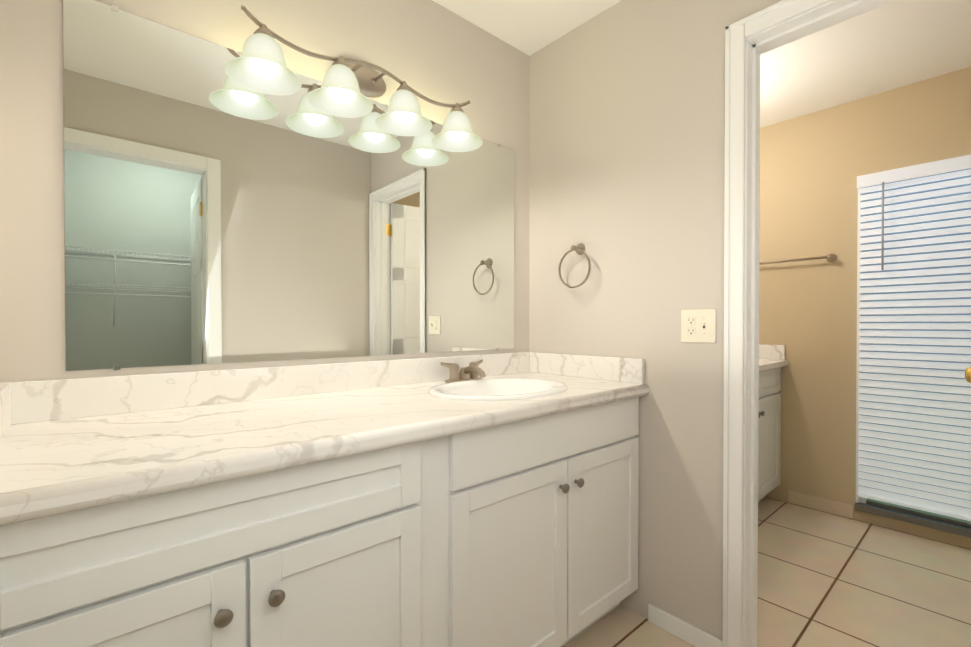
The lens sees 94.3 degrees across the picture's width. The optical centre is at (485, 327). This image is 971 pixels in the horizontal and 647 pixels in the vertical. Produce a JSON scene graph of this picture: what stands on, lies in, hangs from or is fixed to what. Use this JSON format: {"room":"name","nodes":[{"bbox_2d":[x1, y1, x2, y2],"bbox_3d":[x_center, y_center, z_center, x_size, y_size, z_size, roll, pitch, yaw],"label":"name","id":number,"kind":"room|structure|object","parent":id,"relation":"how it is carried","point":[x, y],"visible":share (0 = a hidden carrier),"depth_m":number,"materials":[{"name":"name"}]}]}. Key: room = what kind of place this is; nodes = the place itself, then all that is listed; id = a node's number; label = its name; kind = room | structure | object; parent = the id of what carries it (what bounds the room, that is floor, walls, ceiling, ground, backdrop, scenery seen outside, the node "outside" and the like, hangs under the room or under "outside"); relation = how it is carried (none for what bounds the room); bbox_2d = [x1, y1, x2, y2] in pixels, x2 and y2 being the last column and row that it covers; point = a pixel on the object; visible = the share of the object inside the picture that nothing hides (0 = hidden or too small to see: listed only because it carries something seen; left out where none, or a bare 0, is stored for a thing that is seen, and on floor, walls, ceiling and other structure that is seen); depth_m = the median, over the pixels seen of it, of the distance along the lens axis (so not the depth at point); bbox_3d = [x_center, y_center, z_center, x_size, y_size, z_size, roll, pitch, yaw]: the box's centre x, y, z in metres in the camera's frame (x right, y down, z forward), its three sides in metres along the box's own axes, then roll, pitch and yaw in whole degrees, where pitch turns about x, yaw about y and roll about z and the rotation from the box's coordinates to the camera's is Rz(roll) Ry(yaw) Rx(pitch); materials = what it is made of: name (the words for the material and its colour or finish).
{"room":"bathroom","nodes":[
{"label":"bathroom","id":0,"kind":"room"},
{"bbox_2d":[0,0,529,382],"bbox_3d":[-0.505,-0.098,1.714,2.070,2.525,0.120,0,1,-41],"label":"wall","id":1,"kind":"structure","parent":0,"point":[432,50],"depth_m":1.36,"materials":[{"name":"beige paint"}]},
{"bbox_2d":[0,382,11,435],"bbox_3d":[-0.929,0.182,0.830,0.020,0.100,0.608,0,1,-41],"label":"backsplash","id":2,"kind":"structure","parent":1,"relation":"attached to","point":[6,388],"depth_m":1.01,"materials":[{"name":"white stone"}]},
{"bbox_2d":[0,352,527,423],"bbox_3d":[-0.458,0.175,1.662,1.826,0.100,0.020,0,1,-41],"label":"backsplash","id":3,"kind":"structure","parent":1,"relation":"attached to","point":[58,399],"depth_m":1.34,"materials":[{"name":"white stone"}]},
{"bbox_2d":[63,0,513,370],"bbox_3d":[-0.462,-0.375,1.663,1.597,0.972,0.008,0,1,-41],"label":"mirror","id":4,"kind":"object","parent":1,"relation":"attached to","point":[214,213],"visible":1,"depth_m":1.41,"materials":[{"name":"clear glass"}]},
{"bbox_2d":[224,5,482,151],"bbox_3d":[-0.389,-0.858,1.577,0.928,0.229,0.216,0,1,-41],"label":"sconce","id":5,"kind":"object","parent":1,"relation":"attached to","point":[348,87],"visible":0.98,"depth_m":1.53,"materials":[{"name":"white glass"}]},
{"bbox_2d":[529,0,781,639],"bbox_3d":[1.032,-0.096,1.440,0.120,2.525,2.320,0,1,-41],"label":"wall","id":6,"kind":"structure","parent":0,"point":[627,133],"depth_m":1.78,"materials":[{"name":"beige paint"}]},
{"bbox_2d":[558,243,590,287],"bbox_3d":[0.406,-0.279,2.014,0.060,0.205,0.176,0,1,-41],"label":"towel ring","id":7,"kind":"object","parent":6,"relation":"attached to","point":[579,248],"visible":1,"depth_m":2.01,"materials":[{"name":"silver metal"}]},
{"bbox_2d":[528,352,643,383],"bbox_3d":[0.428,0.172,2.021,0.020,0.100,0.608,0,1,-41],"label":"backsplash","id":8,"kind":"structure","parent":6,"relation":"attached to","point":[598,367],"depth_m":1.97,"materials":[{"name":"white stone"}]},
{"bbox_2d":[648,604,721,646],"bbox_3d":[0.741,1.131,1.681,0.013,0.068,0.282,0,1,-41],"label":"baseboard","id":9,"kind":"structure","parent":6,"relation":"attached to","point":[680,629],"depth_m":1.67,"materials":[{"name":"white wood"}]},
{"bbox_2d":[681,309,715,342],"bbox_3d":[0.770,-0.007,1.636,0.015,0.122,0.125,0,1,-41],"label":"electrical outlet plate","id":10,"kind":"object","parent":6,"relation":"attached to","point":[698,325],"visible":1,"depth_m":1.64,"materials":[{"name":"beige plastic"}]},
{"bbox_2d":[722,0,894,646],"bbox_3d":[1.138,0.068,1.323,0.167,2.200,0.767,0,1,-41],"label":"door frame","id":11,"kind":"structure","parent":6,"relation":"attached to","point":[750,39],"depth_m":1.53,"materials":[{"name":"white wood"}]},
{"label":"door","id":12,"kind":"structure","parent":6,"relation":"in","visible":0},
{"bbox_2d":[965,367,970,382],"bbox_3d":[1.601,0.062,1.367,0.173,1.719,0.642,0,1,44],"label":"hardware piece","id":13,"kind":"object","parent":12,"relation":"attached to","point":[968,374],"visible":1,"depth_m":1.59,"materials":[{"name":"gold metal"}]},
{"bbox_2d":[433,0,970,127],"bbox_3d":[1.212,-1.381,1.134,3.900,0.050,3.300,0,1,-41],"label":"ceiling","id":14,"kind":"structure","parent":0,"point":[895,44],"depth_m":2.18,"materials":[{"name":"white paint"}]},
{"bbox_2d":[564,497,970,646],"bbox_3d":[1.212,1.194,1.155,3.900,0.050,3.300,0,1,-41],"label":"floor","id":15,"kind":"structure","parent":0,"point":[825,579],"depth_m":1.99,"materials":[{"name":"tile"}]},
{"bbox_2d":[0,392,648,646],"bbox_3d":[-0.254,0.717,1.434,1.826,0.900,0.638,0,1,-41],"label":"bathroom vanity","id":16,"kind":"object","parent":15,"relation":"on","point":[486,500],"depth_m":1.03,"materials":[{"name":"painted wood"},{"name":"marble"},{"name":"satin nickel"}]},
{"bbox_2d":[0,372,648,515],"bbox_3d":[-0.251,0.250,1.426,1.826,0.046,0.648,0,1,-41],"label":"countertop","id":17,"kind":"structure","parent":16,"relation":"on","point":[43,463],"depth_m":0.98,"materials":[{"name":"white stone"}]},
{"bbox_2d":[440,360,487,379],"bbox_3d":[-0.054,0.180,1.823,0.220,0.086,0.159,0,1,-41],"label":"faucet","id":18,"kind":"object","parent":17,"relation":"on","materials":[{"name":"silver metal"}]},
{"bbox_2d":[400,372,595,403],"bbox_3d":[0.054,0.299,1.649,0.560,0.173,0.430,0,1,-41],"label":"sink","id":19,"kind":"object","parent":17,"relation":"in","point":[497,389],"depth_m":1.77,"materials":[{"name":"white ceramic"}]},
{"bbox_2d":[758,364,787,501],"bbox_3d":[1.159,0.707,2.674,1.666,0.900,0.638,0,1,-41],"label":"bathroom vanity","id":20,"kind":"object","parent":15,"relation":"on","point":[769,428],"depth_m":2.87,"materials":[{"name":"painted wood"},{"name":"marble"},{"name":"satin nickel"}]},
{"bbox_2d":[759,360,787,367],"bbox_3d":[1.162,0.237,2.667,1.666,0.040,0.648,0,1,-41],"label":"countertop","id":21,"kind":"structure","parent":20,"relation":"on","point":[762,363],"depth_m":2.80,"materials":[{"name":"white stone"}]},
{"bbox_2d":[759,67,970,548],"bbox_3d":[2.385,-0.105,2.628,0.120,2.525,2.320,0,1,-41],"label":"wall","id":22,"kind":"structure","parent":0,"point":[813,165],"depth_m":2.82,"materials":[{"name":"beige paint"}]},
{"bbox_2d":[759,344,784,359],"bbox_3d":[1.780,0.162,3.209,0.020,0.100,0.608,0,1,-41],"label":"backsplash","id":23,"kind":"structure","parent":22,"relation":"attached to","point":[766,351],"depth_m":3.03,"materials":[{"name":"white stone"}]},
{"bbox_2d":[759,254,836,264],"bbox_3d":[1.926,-0.436,3.001,0.072,0.052,0.652,0,1,-41],"label":"rail","id":24,"kind":"object","parent":22,"relation":"attached to","point":[831,258],"visible":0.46,"depth_m":2.84,"materials":[{"name":"silver metal"}]},
{"bbox_2d":[788,490,852,518],"bbox_3d":[2.509,1.119,2.398,0.008,0.080,1.537,0,1,-41],"label":"baseboard","id":25,"kind":"structure","parent":22,"relation":"attached to","point":[825,505],"depth_m":2.84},
{"bbox_2d":[855,176,970,537],"bbox_3d":[2.528,0.098,2.409,0.105,1.988,0.840,0,1,-41],"label":"window","id":26,"kind":"structure","parent":22,"relation":"in","point":[957,526],"depth_m":2.60,"materials":[{"name":"white"}]},
{"bbox_2d":[857,154,970,520],"bbox_3d":[2.474,0.055,2.361,0.075,1.885,0.826,0,1,-41],"label":"window blinds","id":27,"kind":"object","parent":26,"relation":"attached to","point":[914,441],"visible":1,"depth_m":2.48,"materials":[{"name":"white plastic"}]},
{"label":"outside","id":28,"kind":"structure","parent":0,"visible":0},
{"bbox_2d":[870,175,970,247],"bbox_3d":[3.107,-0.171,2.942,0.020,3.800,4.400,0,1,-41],"label":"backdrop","id":29,"kind":"structure","parent":28,"point":[921,206],"depth_m":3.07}
]}

